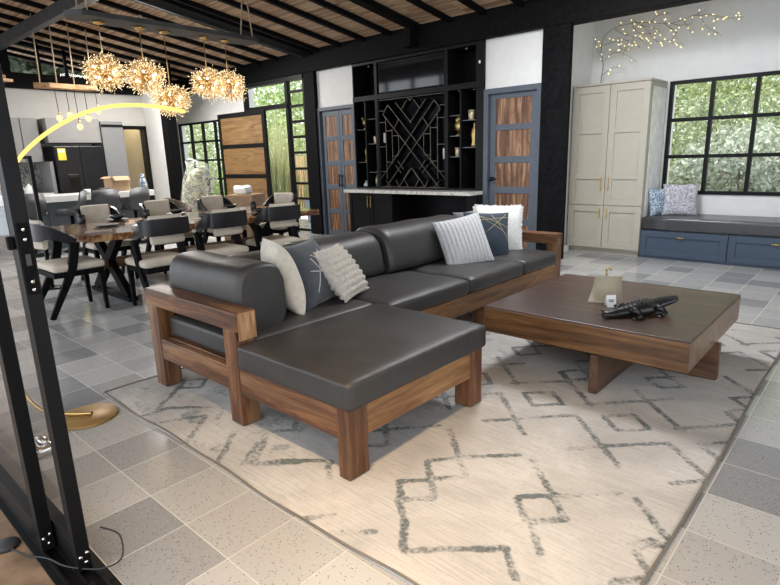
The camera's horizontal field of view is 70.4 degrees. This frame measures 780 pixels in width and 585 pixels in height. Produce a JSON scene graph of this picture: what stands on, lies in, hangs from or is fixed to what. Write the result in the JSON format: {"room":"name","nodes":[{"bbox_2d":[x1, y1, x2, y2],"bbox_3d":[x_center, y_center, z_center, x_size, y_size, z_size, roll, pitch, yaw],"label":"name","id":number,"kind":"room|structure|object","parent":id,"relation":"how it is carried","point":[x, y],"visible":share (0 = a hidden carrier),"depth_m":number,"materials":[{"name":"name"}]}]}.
{"room":"living room","nodes":[
{"label":"living room","id":0,"kind":"room"},
{"bbox_2d":[0,510,54,584],"bbox_3d":[-4.877,1.122,2.331,18.400,0.196,4.410,10,18,41],"label":"ground","id":1,"kind":"structure","parent":0,"point":[15,568],"depth_m":2.01,"materials":[{"name":"brown wood"}]},
{"bbox_2d":[0,526,123,569],"bbox_3d":[-1.351,0.903,2.070,0.796,0.146,0.132,3,14,17],"label":"cable","id":2,"kind":"object","parent":1,"relation":"on","point":[109,529],"visible":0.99,"depth_m":1.99,"materials":[{"name":"black rubber"}]},
{"bbox_2d":[0,88,144,194],"bbox_3d":[-7.312,-2.411,10.602,0.200,2.860,5.450,10,18,41],"label":"wall","id":3,"kind":"structure","parent":0,"point":[22,103],"depth_m":11.11,"materials":[{"name":"white paint"}]},
{"bbox_2d":[0,162,42,193],"bbox_3d":[-7.739,-2.035,10.023,0.015,0.570,2.500,10,18,41],"label":"backsplash","id":4,"kind":"structure","parent":3,"relation":"attached to","point":[24,170],"depth_m":10.76,"materials":[{"name":"stone"}]},
{"bbox_2d":[10,118,43,162],"bbox_3d":[-7.626,-2.675,9.744,0.380,0.800,2.500,10,18,41],"label":"upper cabinet","id":5,"kind":"object","parent":3,"relation":"attached to","point":[25,130],"visible":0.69,"depth_m":10.35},
{"bbox_2d":[2,71,141,95],"bbox_3d":[-7.351,-3.934,10.222,0.300,0.280,5.450,10,18,41],"label":"ceiling beam","id":6,"kind":"structure","parent":3,"relation":"on","point":[20,80],"depth_m":10.85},
{"bbox_2d":[6,41,138,76],"bbox_3d":[-6.320,-4.690,11.146,0.060,0.688,2.500,10,18,41],"label":"window","id":7,"kind":"structure","parent":6,"relation":"attached to","point":[62,53],"depth_m":10.87,"materials":[{"name":"black metal"}]},
{"bbox_2d":[123,126,154,199],"bbox_3d":[-5.873,-2.592,12.507,0.652,2.220,0.740,10,18,41],"label":"door frame","id":8,"kind":"structure","parent":3,"relation":"in","point":[143,133],"depth_m":12.45,"materials":[{"name":"black metal"}]},
{"bbox_2d":[122,72,170,199],"bbox_3d":[-5.253,-3.314,13.106,2.450,3.300,1.250,10,18,41],"label":"wall","id":9,"kind":"structure","parent":0,"point":[152,117],"depth_m":12.32,"materials":[{"name":"white paint"}]},
{"bbox_2d":[0,0,512,80],"bbox_3d":[-2.185,-3.696,4.387,18.600,1.546,9.450,10,18,41],"label":"ceiling","id":10,"kind":"structure","parent":0,"point":[452,8],"depth_m":8.56,"materials":[{"name":"brown wood"}]},
{"bbox_2d":[7,46,129,77],"bbox_3d":[-8.521,-4.785,9.879,0.065,1.476,9.142,10,18,41],"label":"rafter","id":11,"kind":"object","parent":10,"relation":"attached to","point":[10,48],"depth_m":11.45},
{"bbox_2d":[0,30,186,80],"bbox_3d":[-7.679,-4.629,9.141,0.065,1.476,9.142,10,18,41],"label":"rafter","id":12,"kind":"object","parent":10,"relation":"attached to","point":[29,39],"visible":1,"depth_m":10.82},
{"bbox_2d":[0,22,196,76],"bbox_3d":[-7.258,-4.551,8.772,0.065,1.476,9.142,10,18,41],"label":"rafter","id":13,"kind":"object","parent":10,"relation":"attached to","point":[2,24],"depth_m":10.53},
{"bbox_2d":[0,13,211,73],"bbox_3d":[-6.838,-4.473,8.403,0.065,1.476,9.142,10,18,41],"label":"rafter","id":14,"kind":"object","parent":10,"relation":"attached to","point":[2,15],"visible":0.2,"depth_m":10.23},
{"bbox_2d":[0,3,226,71],"bbox_3d":[-6.417,-4.396,8.035,0.065,1.476,9.142,10,18,41],"label":"rafter","id":15,"kind":"object","parent":10,"relation":"attached to","point":[2,5],"visible":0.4,"depth_m":9.80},
{"bbox_2d":[30,13,101,129],"bbox_3d":[-5.432,-3.642,9.255,0.300,1.781,1.002,10,18,41],"label":"pendant","id":16,"kind":"object","parent":15,"relation":"hanging from","point":[39,85],"visible":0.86,"depth_m":9.27,"materials":[{"name":"brown wood"}]},
{"bbox_2d":[11,0,243,68],"bbox_3d":[-5.996,-4.318,7.666,0.065,1.476,9.142,10,18,41],"label":"rafter","id":17,"kind":"object","parent":10,"relation":"attached to","point":[26,2],"visible":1,"depth_m":9.73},
{"bbox_2d":[50,0,260,64],"bbox_3d":[-5.575,-4.240,7.297,0.065,1.476,9.142,10,18,41],"label":"rafter","id":18,"kind":"object","parent":10,"relation":"attached to","point":[184,39],"visible":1,"depth_m":9.89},
{"bbox_2d":[63,0,259,44],"bbox_3d":[-2.492,-3.487,6.210,0.360,1.039,2.300,10,18,41],"label":"ceiling beam","id":19,"kind":"structure","parent":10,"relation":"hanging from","point":[79,15],"depth_m":6.12,"materials":[{"name":"wood"}]},
{"bbox_2d":[79,20,131,94],"bbox_3d":[-3.037,-2.474,5.851,0.445,0.722,0.479,-15,19,-42],"label":"pendant","id":20,"kind":"object","parent":19,"relation":"hanging from","point":[106,72],"visible":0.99,"depth_m":5.83,"materials":[{"name":"gold metal"}]},
{"bbox_2d":[123,26,165,97],"bbox_3d":[-2.743,-2.546,6.139,0.494,0.736,0.479,-13,18,-38],"label":"pendant","id":21,"kind":"object","parent":19,"relation":"hanging from","point":[144,77],"visible":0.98,"depth_m":6.12,"materials":[{"name":"gold metal"}]},
{"bbox_2d":[149,30,192,118],"bbox_3d":[-2.564,-2.492,6.382,0.485,0.967,0.482,6,16,30],"label":"pendant","id":22,"kind":"object","parent":19,"relation":"hanging from","point":[166,99],"visible":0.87,"depth_m":6.40,"materials":[{"name":"gold metal"}]},
{"bbox_2d":[188,36,226,102],"bbox_3d":[-2.226,-2.681,6.695,0.468,0.769,0.494,-2,14,0],"label":"pendant","id":23,"kind":"object","parent":19,"relation":"hanging from","point":[208,83],"visible":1,"depth_m":6.70,"materials":[{"name":"gold metal"}]},
{"bbox_2d":[214,39,247,103],"bbox_3d":[-2.038,-2.744,6.924,0.447,0.767,0.501,-14,18,-41],"label":"pendant","id":24,"kind":"object","parent":19,"relation":"hanging from","point":[233,85],"visible":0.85,"depth_m":6.91,"materials":[{"name":"gold metal"}]},
{"bbox_2d":[96,0,277,60],"bbox_3d":[-5.154,-4.162,6.928,0.065,1.476,9.142,10,18,41],"label":"rafter","id":25,"kind":"object","parent":10,"relation":"attached to","point":[108,3],"visible":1,"depth_m":8.54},
{"bbox_2d":[144,0,311,55],"bbox_3d":[-4.495,-4.060,6.346,0.240,1.555,9.154,10,18,41],"label":"rafter","id":26,"kind":"object","parent":10,"relation":"attached to","point":[175,6],"visible":0.6,"depth_m":8.52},
{"bbox_2d":[173,0,317,51],"bbox_3d":[-4.312,-4.007,6.191,0.065,1.476,9.142,10,18,41],"label":"rafter","id":27,"kind":"object","parent":10,"relation":"attached to","point":[190,3],"visible":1,"depth_m":8.52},
{"bbox_2d":[217,0,340,46],"bbox_3d":[-3.891,-3.929,5.822,0.065,1.476,9.142,10,18,41],"label":"rafter","id":28,"kind":"object","parent":10,"relation":"attached to","point":[233,3],"visible":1,"depth_m":8.33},
{"bbox_2d":[262,0,364,41],"bbox_3d":[-3.470,-3.851,5.453,0.065,1.476,9.142,10,18,41],"label":"rafter","id":29,"kind":"object","parent":10,"relation":"attached to","point":[277,3],"visible":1,"depth_m":8.09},
{"bbox_2d":[308,0,390,35],"bbox_3d":[-3.050,-3.773,5.084,0.065,1.476,9.142,10,18,41],"label":"rafter","id":30,"kind":"object","parent":10,"relation":"attached to","point":[323,3],"visible":1,"depth_m":7.87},
{"bbox_2d":[348,0,420,30],"bbox_3d":[-2.640,-3.717,4.720,0.140,1.555,9.154,10,18,41],"label":"rafter","id":31,"kind":"object","parent":10,"relation":"attached to","point":[373,6],"visible":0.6,"depth_m":7.62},
{"bbox_2d":[406,0,450,22],"bbox_3d":[-2.208,-3.618,4.346,0.065,1.476,9.142,10,18,41],"label":"rafter","id":32,"kind":"object","parent":10,"relation":"attached to","point":[424,6],"visible":1,"depth_m":7.43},
{"bbox_2d":[172,0,709,95],"bbox_3d":[0.898,-3.723,7.899,18.400,0.385,0.220,10,18,41],"label":"ceiling beam","id":33,"kind":"structure","parent":10,"relation":"attached to","point":[509,19],"depth_m":7.67,"materials":[{"name":"wood"}]},
{"bbox_2d":[401,27,417,48],"bbox_3d":[0.288,-3.760,8.175,0.160,0.250,0.180,10,18,41],"label":"block","id":34,"kind":"object","parent":33,"relation":"attached to","point":[409,38],"visible":0.93,"depth_m":8.12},
{"bbox_3d":[-3.474,-3.182,3.025,18.400,0.500,0.150,10,18,41],"label":"ceiling beam","id":35,"kind":"structure","parent":10,"relation":"attached to","visible":0},
{"bbox_2d":[135,0,302,57],"bbox_3d":[-4.604,-3.993,6.465,0.030,1.427,9.134,10,18,41],"label":"rafter","id":36,"kind":"object","parent":35,"relation":"on","point":[141,1],"visible":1,"depth_m":8.43,"materials":[{"name":"wood"}]},
{"bbox_2d":[176,29,542,181],"bbox_3d":[-1.694,-2.696,10.949,10.440,2.920,0.550,10,18,41],"label":"wall","id":37,"kind":"structure","parent":0,"point":[511,60],"depth_m":7.71,"materials":[{"name":"white paint"}]},
{"bbox_2d":[178,120,224,196],"bbox_3d":[-4.294,-3.091,12.938,2.145,1.735,0.068,10,18,41],"label":"window","id":38,"kind":"structure","parent":37,"relation":"in","point":[214,122],"depth_m":12.90,"materials":[{"name":"black metal"}]},
{"bbox_2d":[242,74,312,232],"bbox_3d":[-2.242,-2.710,11.071,1.940,2.920,0.140,10,18,41],"label":"window","id":39,"kind":"structure","parent":37,"relation":"in","point":[286,80],"depth_m":10.65,"materials":[{"name":"black metal"}]},
{"bbox_2d":[317,104,361,234],"bbox_3d":[-0.880,-2.167,10.013,0.960,2.290,0.160,10,18,41],"label":"door","id":40,"kind":"structure","parent":37,"relation":"in","point":[336,135],"depth_m":10.01,"materials":[{"name":"blue wood"}]},
{"bbox_2d":[483,83,540,249],"bbox_3d":[1.713,-1.674,7.729,0.880,2.270,0.182,10,18,41],"label":"door","id":41,"kind":"structure","parent":37,"relation":"in","point":[511,126],"depth_m":7.65,"materials":[{"name":"blue wood"}]},
{"bbox_2d":[0,219,779,584],"bbox_3d":[-0.632,-0.131,6.911,18.400,0.200,8.050,10,18,41],"label":"floor","id":42,"kind":"structure","parent":0,"point":[180,517],"depth_m":2.45,"materials":[{"name":"tile"}]},
{"bbox_2d":[24,193,49,257],"bbox_3d":[-5.747,-1.077,8.859,0.495,1.008,0.483,9,17,36],"label":"bar stool","id":43,"kind":"object","parent":42,"relation":"on","point":[29,198],"visible":0.38,"depth_m":8.72,"materials":[{"name":"black metal"}]},
{"bbox_2d":[17,156,61,289],"bbox_3d":[-4.041,-0.799,6.403,0.240,1.538,0.243,10,18,41],"label":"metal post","id":44,"kind":"object","parent":42,"relation":"on","point":[29,158],"visible":0.72,"depth_m":6.32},
{"bbox_2d":[34,435,51,458],"bbox_3d":[-1.757,0.766,2.783,0.140,0.091,0.100,10,18,41],"label":"metal fitting","id":45,"kind":"object","parent":42,"relation":"on","point":[43,447],"visible":0.73,"depth_m":2.75,"materials":[{"name":"metal"}]},
{"bbox_2d":[0,496,121,584],"bbox_3d":[-0.382,1.209,1.351,10.000,0.212,0.150,10,18,41],"label":"door track","id":46,"kind":"object","parent":42,"relation":"on","point":[59,575],"depth_m":1.98,"materials":[{"name":"black metal"}]},
{"bbox_2d":[0,270,55,551],"bbox_3d":[-1.876,-0.403,2.250,1.556,2.580,0.044,10,18,41],"label":"sliding door","id":47,"kind":"structure","parent":46,"relation":"on","point":[31,509],"depth_m":1.97,"materials":[{"name":"black metal"}]},
{"bbox_2d":[0,65,92,571],"bbox_3d":[-1.687,-0.381,2.138,1.560,2.580,0.062,10,18,41],"label":"sliding door","id":48,"kind":"structure","parent":46,"relation":"on","point":[69,529],"depth_m":1.76,"materials":[{"name":"black metal"}]},
{"bbox_2d":[29,219,109,320],"bbox_3d":[-3.193,-0.268,5.445,0.528,0.936,0.570,10,18,41],"label":"dining chair","id":49,"kind":"object","parent":42,"relation":"on","point":[71,266],"visible":0.9,"depth_m":5.26,"materials":[{"name":"wood"}]},
{"bbox_2d":[55,190,86,252],"bbox_3d":[-5.325,-1.208,9.341,0.495,1.008,0.483,-9,15,-27],"label":"bar stool","id":50,"kind":"object","parent":42,"relation":"on","point":[82,199],"visible":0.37,"depth_m":9.15,"materials":[{"name":"leather"}]},
{"bbox_2d":[43,146,106,193],"bbox_3d":[-6.255,-2.035,11.165,0.665,1.760,0.880,10,18,41],"label":"refrigerator","id":51,"kind":"object","parent":42,"relation":"on","point":[76,168],"visible":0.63,"depth_m":10.78,"materials":[{"name":"black metal"}]},
{"bbox_2d":[0,189,154,255],"bbox_3d":[-5.918,-1.223,9.649,0.750,0.925,3.470,10,18,41],"label":"kitchen island","id":52,"kind":"object","parent":42,"relation":"on","point":[54,202],"visible":0.32,"depth_m":9.58,"materials":[{"name":"white stone"}]},
{"bbox_2d":[0,189,154,205],"bbox_3d":[-5.930,-1.621,9.551,0.750,0.105,3.470,10,18,41],"label":"island countertop","id":53,"kind":"structure","parent":52,"relation":"on","point":[50,198],"depth_m":9.50,"materials":[{"name":"white stone"}]},
{"bbox_2d":[100,176,129,190],"bbox_3d":[-5.080,-2.016,10.264,0.322,0.274,0.411,6,16,29],"label":"cardboard box","id":54,"kind":"object","parent":53,"relation":"on","point":[121,183],"visible":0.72,"depth_m":10.20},
{"bbox_2d":[36,118,130,193],"bbox_3d":[-6.175,-2.324,11.283,0.610,2.300,1.470,10,18,41],"label":"surround","id":55,"kind":"object","parent":42,"relation":"on","point":[109,135],"visible":0.61,"depth_m":11.01,"materials":[{"name":"grey metal"}]},
{"bbox_2d":[0,103,184,429],"bbox_3d":[-1.600,-0.127,3.019,1.111,1.702,0.329,-6,14,-15],"label":"arc floor lamp","id":56,"kind":"object","parent":42,"relation":"on","point":[91,415],"visible":0.77,"depth_m":3.08,"materials":[{"name":"gold metal"}]},
{"bbox_2d":[74,204,138,280],"bbox_3d":[-3.534,-0.612,6.890,0.570,0.936,0.528,10,18,41],"label":"dining chair","id":57,"kind":"object","parent":42,"relation":"on","point":[99,212],"visible":0.38,"depth_m":6.88,"materials":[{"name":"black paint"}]},
{"bbox_2d":[91,189,121,209],"bbox_3d":[-4.954,-1.311,9.716,0.483,1.008,0.495,-10,16,-32],"label":"bar stool","id":58,"kind":"object","parent":42,"relation":"on","point":[111,197],"visible":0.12,"depth_m":9.45,"materials":[{"name":"leather"}]},
{"bbox_2d":[120,187,149,243],"bbox_3d":[-4.611,-1.413,10.088,0.495,1.008,0.483,4,15,22],"label":"bar stool","id":59,"kind":"object","parent":42,"relation":"on","point":[137,195],"visible":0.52,"depth_m":9.86,"materials":[{"name":"leather"}]},
{"bbox_2d":[125,213,189,305],"bbox_3d":[-2.289,-0.318,5.539,0.570,0.936,0.528,10,18,41],"label":"dining chair","id":60,"kind":"object","parent":42,"relation":"on","point":[171,228],"visible":0.74,"depth_m":5.33,"materials":[{"name":"leather"}]},
{"bbox_2d":[139,199,194,273],"bbox_3d":[-3.001,-0.769,7.466,0.570,0.936,0.528,10,18,41],"label":"dining chair","id":61,"kind":"object","parent":42,"relation":"on","point":[156,207],"visible":0.33,"depth_m":7.46,"materials":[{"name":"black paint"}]},
{"bbox_2d":[155,63,183,201],"bbox_3d":[-4.659,-3.072,11.836,0.240,3.400,0.220,10,18,41],"label":"column","id":62,"kind":"structure","parent":42,"relation":"on","point":[169,125],"depth_m":11.75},
{"bbox_2d":[50,206,318,301],"bbox_3d":[-2.394,-0.538,6.800,1.470,0.763,3.040,10,18,41],"label":"dining table","id":63,"kind":"object","parent":42,"relation":"on","point":[83,232],"visible":0.43,"depth_m":6.02,"materials":[{"name":"brown wood"}]},
{"bbox_2d":[182,159,216,243],"bbox_3d":[-3.330,-1.590,9.684,0.694,1.489,0.644,10,18,41],"label":"wrapped bundle","id":64,"kind":"object","parent":42,"relation":"on","point":[194,186],"visible":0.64,"depth_m":9.45,"materials":[{"name":"fabric"}]},
{"bbox_2d":[187,207,248,255],"bbox_3d":[-1.843,-0.450,6.021,0.570,0.936,0.528,10,18,41],"label":"dining chair","id":65,"kind":"object","parent":42,"relation":"on","point":[231,221],"visible":0.69,"depth_m":5.80,"materials":[{"name":"leather"}]},
{"bbox_2d":[197,195,246,243],"bbox_3d":[-2.448,-0.932,8.063,0.570,0.936,0.528,10,18,41],"label":"dining chair","id":66,"kind":"object","parent":42,"relation":"on","point":[214,202],"visible":0.28,"depth_m":8.04,"materials":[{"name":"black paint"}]},
{"bbox_2d":[217,109,272,200],"bbox_3d":[-2.979,-2.491,11.425,1.560,2.350,0.060,10,18,39],"label":"door","id":67,"kind":"structure","parent":42,"relation":"on","point":[243,136],"depth_m":11.25,"materials":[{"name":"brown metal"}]},
{"bbox_2d":[224,222,272,240],"bbox_3d":[-2.506,-1.144,9.797,0.600,0.502,0.600,5,15,24],"label":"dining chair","id":68,"kind":"object","parent":42,"relation":"on","point":[250,233],"visible":0.02,"depth_m":9.45,"materials":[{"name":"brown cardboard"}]},
{"bbox_2d":[225,193,264,206],"bbox_3d":[-2.519,-1.554,9.697,0.500,0.342,0.500,2,14,13],"label":"carton","id":69,"kind":"object","parent":68,"relation":"on","point":[242,200],"visible":0.44,"depth_m":9.46,"materials":[{"name":"brown cardboard"}]},
{"bbox_2d":[246,202,300,251],"bbox_3d":[-1.351,-0.595,6.552,0.528,0.936,0.570,-14,19,-42],"label":"dining chair","id":70,"kind":"object","parent":42,"relation":"on","point":[281,215],"visible":0.67,"depth_m":6.34,"materials":[{"name":"black paint"}]},
{"bbox_2d":[259,192,299,237],"bbox_3d":[-1.662,-0.999,8.240,0.528,0.936,0.570,5,15,24],"label":"dining chair","id":71,"kind":"object","parent":42,"relation":"on","point":[283,197],"visible":0.34,"depth_m":8.28,"materials":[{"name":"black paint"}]},
{"bbox_2d":[303,71,323,234],"bbox_3d":[-1.401,-2.548,10.287,0.280,2.930,0.090,10,18,41],"label":"column","id":72,"kind":"structure","parent":42,"relation":"on","point":[309,78],"depth_m":10.21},
{"bbox_2d":[349,40,485,231],"bbox_3d":[0.440,-2.237,8.816,2.590,2.920,0.695,10,18,41],"label":"bar cabinet","id":73,"kind":"object","parent":42,"relation":"on","point":[417,124],"visible":0.79,"depth_m":8.87,"materials":[{"name":"black paint"}]},
{"bbox_2d":[378,52,443,93],"bbox_3d":[0.322,-3.368,8.527,1.320,0.460,0.064,10,18,41],"label":"television","id":74,"kind":"object","parent":73,"relation":"attached to","point":[424,71],"visible":0.82,"depth_m":8.47,"materials":[{"name":"black glass"}]},
{"bbox_2d":[344,188,482,195],"bbox_3d":[0.406,-1.635,8.911,2.580,0.050,0.720,10,18,41],"label":"countertop","id":75,"kind":"structure","parent":73,"relation":"on","point":[357,190],"depth_m":8.52,"materials":[{"name":"white stone"}]},
{"bbox_2d":[103,311,779,584],"bbox_3d":[0.643,0.462,3.860,3.115,0.026,3.902,10,18,41],"label":"area rug","id":76,"kind":"object","parent":42,"relation":"on","point":[545,479],"visible":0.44,"depth_m":2.57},
{"bbox_2d":[145,215,562,480],"bbox_3d":[0.353,-0.046,4.223,1.830,0.838,3.628,10,18,41],"label":"sectional sofa","id":77,"kind":"object","parent":76,"relation":"on","point":[345,371],"visible":0.76,"depth_m":3.09,"materials":[{"name":"leather"}]},
{"bbox_2d":[228,246,286,260],"bbox_3d":[-0.845,-0.122,3.809,0.352,0.333,0.500,10,18,41],"label":"cushion","id":78,"kind":"object","parent":77,"relation":"on","point":[255,255],"depth_m":3.65,"materials":[{"name":"fabric"}]},
{"bbox_2d":[170,296,372,354],"bbox_3d":[-0.738,0.165,3.566,0.850,0.147,1.010,10,18,41],"label":"seat cushion","id":79,"kind":"object","parent":77,"relation":"on","point":[207,338],"depth_m":3.30,"materials":[{"name":"grey leather"}]},
{"bbox_2d":[260,238,305,314],"bbox_3d":[-0.679,-0.103,3.508,0.239,0.450,0.477,-6,15,-18],"label":"throw pillow","id":80,"kind":"object","parent":77,"relation":"on","point":[271,252],"visible":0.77,"depth_m":3.33,"materials":[{"name":"beige fabric"}]},
{"bbox_2d":[283,238,335,309],"bbox_3d":[-0.524,-0.127,3.649,0.234,0.408,0.442,4,15,20],"label":"throw pillow","id":81,"kind":"object","parent":77,"relation":"on","point":[316,286],"visible":0.56,"depth_m":3.52,"materials":[{"name":"fabric"}]},
{"bbox_2d":[283,232,384,277],"bbox_3d":[-0.424,-0.256,4.259,0.400,0.343,0.740,10,18,41],"label":"cushion","id":82,"kind":"object","parent":77,"relation":"on","point":[367,249],"depth_m":4.28,"materials":[{"name":"grey leather"}]},
{"bbox_2d":[313,244,368,302],"bbox_3d":[-0.333,-0.141,3.788,0.283,0.334,0.400,3,15,20],"label":"throw pillow","id":83,"kind":"object","parent":77,"relation":"on","point":[345,278],"visible":0.91,"depth_m":3.66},
{"bbox_2d":[237,303,485,411],"bbox_3d":[-0.128,0.284,2.986,0.840,0.150,1.078,10,18,41],"label":"seat cushion","id":84,"kind":"object","parent":77,"relation":"on","point":[353,360],"depth_m":2.75,"materials":[{"name":"grey leather"}]},
{"bbox_2d":[355,215,458,273],"bbox_3d":[0.227,-0.455,4.929,0.440,0.373,1.150,10,18,41],"label":"cushion","id":85,"kind":"object","parent":77,"relation":"on","point":[410,245],"depth_m":4.61,"materials":[{"name":"grey leather"}]},
{"bbox_2d":[351,270,468,310],"bbox_3d":[-0.063,-0.026,4.250,1.010,0.157,0.940,10,18,41],"label":"seat cushion","id":86,"kind":"object","parent":77,"relation":"on","point":[406,289],"depth_m":4.02,"materials":[{"name":"grey leather"}]},
{"bbox_2d":[433,212,493,264],"bbox_3d":[0.646,-0.445,4.841,0.511,0.481,0.254,-7,15,-22],"label":"throw pillow","id":87,"kind":"object","parent":77,"relation":"on","point":[463,240],"visible":0.97,"depth_m":4.77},
{"bbox_2d":[404,259,522,292],"bbox_3d":[0.534,-0.202,4.894,1.010,0.156,0.830,10,18,41],"label":"seat cushion","id":88,"kind":"object","parent":77,"relation":"on","point":[482,277],"depth_m":4.60,"materials":[{"name":"grey leather"}]},
{"bbox_2d":[463,212,508,255],"bbox_3d":[0.903,-0.535,5.177,0.455,0.444,0.197,-3,14,-4],"label":"throw pillow","id":89,"kind":"object","parent":77,"relation":"on","point":[495,225],"visible":0.55,"depth_m":5.13,"materials":[{"name":"blue fabric"}]},
{"bbox_2d":[473,204,523,249],"bbox_3d":[1.059,-0.616,5.428,0.519,0.504,0.200,-2,14,-1],"label":"throw pillow","id":90,"kind":"object","parent":77,"relation":"on","point":[515,214],"visible":0.45,"depth_m":5.38,"materials":[{"name":"white fabric"}]},
{"bbox_2d":[493,248,555,274],"bbox_3d":[1.029,-0.345,5.429,1.010,0.150,0.635,10,18,41],"label":"seat cushion","id":91,"kind":"object","parent":77,"relation":"on","point":[534,262],"depth_m":5.12,"materials":[{"name":"grey leather"}]},
{"bbox_2d":[484,274,740,393],"bbox_3d":[1.515,0.253,3.755,1.275,0.408,1.280,10,18,41],"label":"coffee table","id":92,"kind":"object","parent":76,"relation":"on","point":[556,312],"visible":0.95,"depth_m":3.38,"materials":[{"name":"brown wood"}]},
{"bbox_2d":[587,276,623,302],"bbox_3d":[1.424,-0.026,3.686,0.232,0.170,0.135,0,14,7],"label":"display stand","id":93,"kind":"object","parent":92,"relation":"on","point":[603,286],"visible":0.94,"depth_m":3.67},
{"bbox_2d":[598,295,678,320],"bbox_3d":[1.508,0.083,3.370,0.520,0.110,0.233,-5,14,-14],"label":"figurine","id":94,"kind":"object","parent":92,"relation":"on","point":[639,308],"visible":1,"depth_m":3.33,"materials":[{"name":"black metal"}]},
{"bbox_2d":[536,23,573,258],"bbox_3d":[2.128,-1.896,7.195,0.365,2.930,0.090,10,18,41],"label":"column","id":95,"kind":"structure","parent":42,"relation":"on","point":[557,51],"depth_m":7.10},
{"bbox_2d":[567,77,667,255],"bbox_3d":[3.103,-1.696,7.666,1.018,2.260,0.660,10,18,41],"label":"tall cabinet","id":96,"kind":"object","parent":42,"relation":"on","point":[618,126],"visible":0.98,"depth_m":7.40,"materials":[{"name":"paint"}]},
{"bbox_2d":[594,6,742,82],"bbox_3d":[3.508,-3.184,7.155,1.812,0.851,0.131,10,18,41],"label":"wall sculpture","id":97,"kind":"object","parent":96,"relation":"on","point":[692,16],"visible":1,"depth_m":7.25,"materials":[{"name":"gold metal"}]},
{"bbox_2d":[639,214,779,269],"bbox_3d":[5.599,-0.408,5.706,5.620,0.547,0.649,10,18,41],"label":"window bench","id":98,"kind":"object","parent":42,"relation":"on","point":[744,241],"visible":0.99,"depth_m":6.78,"materials":[{"name":"blue paint"}]},
{"bbox_2d":[649,189,664,215],"bbox_3d":[3.606,-1.209,7.383,0.361,0.354,0.138,-7,15,-20],"label":"throw pillow","id":99,"kind":"object","parent":98,"relation":"on","point":[656,196],"visible":0.75,"depth_m":7.32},
{"bbox_2d":[661,184,698,214],"bbox_3d":[3.822,-1.223,7.290,0.421,0.408,0.167,4,15,22],"label":"throw pillow","id":100,"kind":"object","parent":98,"relation":"on","point":[679,199],"visible":1,"depth_m":7.24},
{"bbox_2d":[564,22,594,245],"bbox_3d":[2.526,-2.195,7.801,0.115,3.200,1.450,10,18,41],"label":"wall","id":101,"kind":"structure","parent":0,"point":[583,38],"depth_m":7.67,"materials":[{"name":"white paint"}]},
{"bbox_2d":[591,0,779,216],"bbox_3d":[5.793,-1.840,5.740,7.770,3.300,0.200,10,18,41],"label":"wall","id":102,"kind":"structure","parent":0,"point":[750,44],"depth_m":7.04,"materials":[{"name":"white paint"}]},
{"bbox_2d":[661,70,779,195],"bbox_3d":[4.992,-1.829,6.321,3.447,1.455,0.124,10,18,41],"label":"window","id":103,"kind":"structure","parent":102,"relation":"attached to","point":[759,75],"depth_m":7.01,"materials":[{"name":"black metal"}]},
{"bbox_3d":[6.000,-0.989,0.357,0.200,4.200,7.900,10,18,41],"label":"wall","id":104,"kind":"structure","parent":0,"visible":0},
{"bbox_2d":[0,0,97,50],"bbox_3d":[-1.028,-3.378,4.702,16.600,0.180,0.120,10,18,41],"label":"ceiling beam","id":105,"kind":"structure","parent":104,"relation":"attached to","point":[53,13],"depth_m":8.44,"materials":[{"name":"grey metal"}]},
{"label":"outside","id":106,"kind":"structure","parent":0,"visible":0},
{"bbox_3d":[12.569,-3.900,21.180,70.000,0.350,31.250,10,18,41],"label":"ground","id":107,"kind":"structure","parent":106,"visible":0},
{"bbox_2d":[8,56,103,78],"bbox_3d":[-12.428,-6.626,18.151,3.831,8.373,8.592,10,18,41],"label":"tree","id":108,"kind":"object","parent":107,"relation":"on","point":[18,65],"visible":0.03,"depth_m":17.74,"materials":[{"name":"green plant"}]},
{"bbox_2d":[185,123,221,187],"bbox_3d":[-7.819,-5.852,21.234,5.270,4.674,2.197,9,17,37],"label":"tree","id":109,"kind":"object","parent":107,"relation":"on","point":[197,132],"visible":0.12,"depth_m":20.03,"materials":[{"name":"green plant"}]},
{"bbox_2d":[190,161,224,195],"bbox_3d":[-5.965,-3.509,17.885,2.126,1.576,1.547,10,18,41],"label":"shrub","id":110,"kind":"object","parent":107,"relation":"on","point":[215,189],"visible":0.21,"depth_m":17.46,"materials":[{"name":"green plant"}]},
{"bbox_2d":[253,80,305,178],"bbox_3d":[-2.572,-6.072,19.463,8.109,5.692,3.230,9,18,38],"label":"tree","id":111,"kind":"object","parent":107,"relation":"on","point":[273,97],"visible":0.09,"depth_m":19.32,"materials":[{"name":"green plant"}]},
{"bbox_2d":[264,103,308,207],"bbox_3d":[-3.292,-3.705,15.381,3.647,2.970,1.778,10,18,41],"label":"clump","id":112,"kind":"object","parent":107,"relation":"on","point":[280,169],"visible":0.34,"depth_m":14.95,"materials":[{"name":"green plant"}]},
{"bbox_2d":[668,80,739,184],"bbox_3d":[4.604,-2.755,9.736,2.615,3.352,1.923,7,16,32],"label":"shrub","id":113,"kind":"object","parent":107,"relation":"on","point":[693,112],"visible":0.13,"depth_m":9.00,"materials":[{"name":"green plant"}]},
{"bbox_2d":[668,121,779,191],"bbox_3d":[5.414,-1.659,8.446,2.336,1.814,1.317,10,18,38],"label":"shrub","id":114,"kind":"object","parent":107,"relation":"on","point":[720,179],"visible":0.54,"depth_m":8.22,"materials":[{"name":"green plant"}]},
{"bbox_2d":[669,75,779,185],"bbox_3d":[6.351,-4.290,11.743,9.202,5.372,2.840,10,18,41],"label":"tree","id":115,"kind":"object","parent":107,"relation":"on","point":[740,83],"visible":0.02,"depth_m":10.96,"materials":[{"name":"green plant"}]},
{"bbox_2d":[693,75,779,190],"bbox_3d":[6.478,-2.798,8.807,3.062,3.766,1.888,8,17,36],"label":"shrub","id":116,"kind":"object","parent":107,"relation":"on","point":[767,88],"visible":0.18,"depth_m":8.91,"materials":[{"name":"green plant"}]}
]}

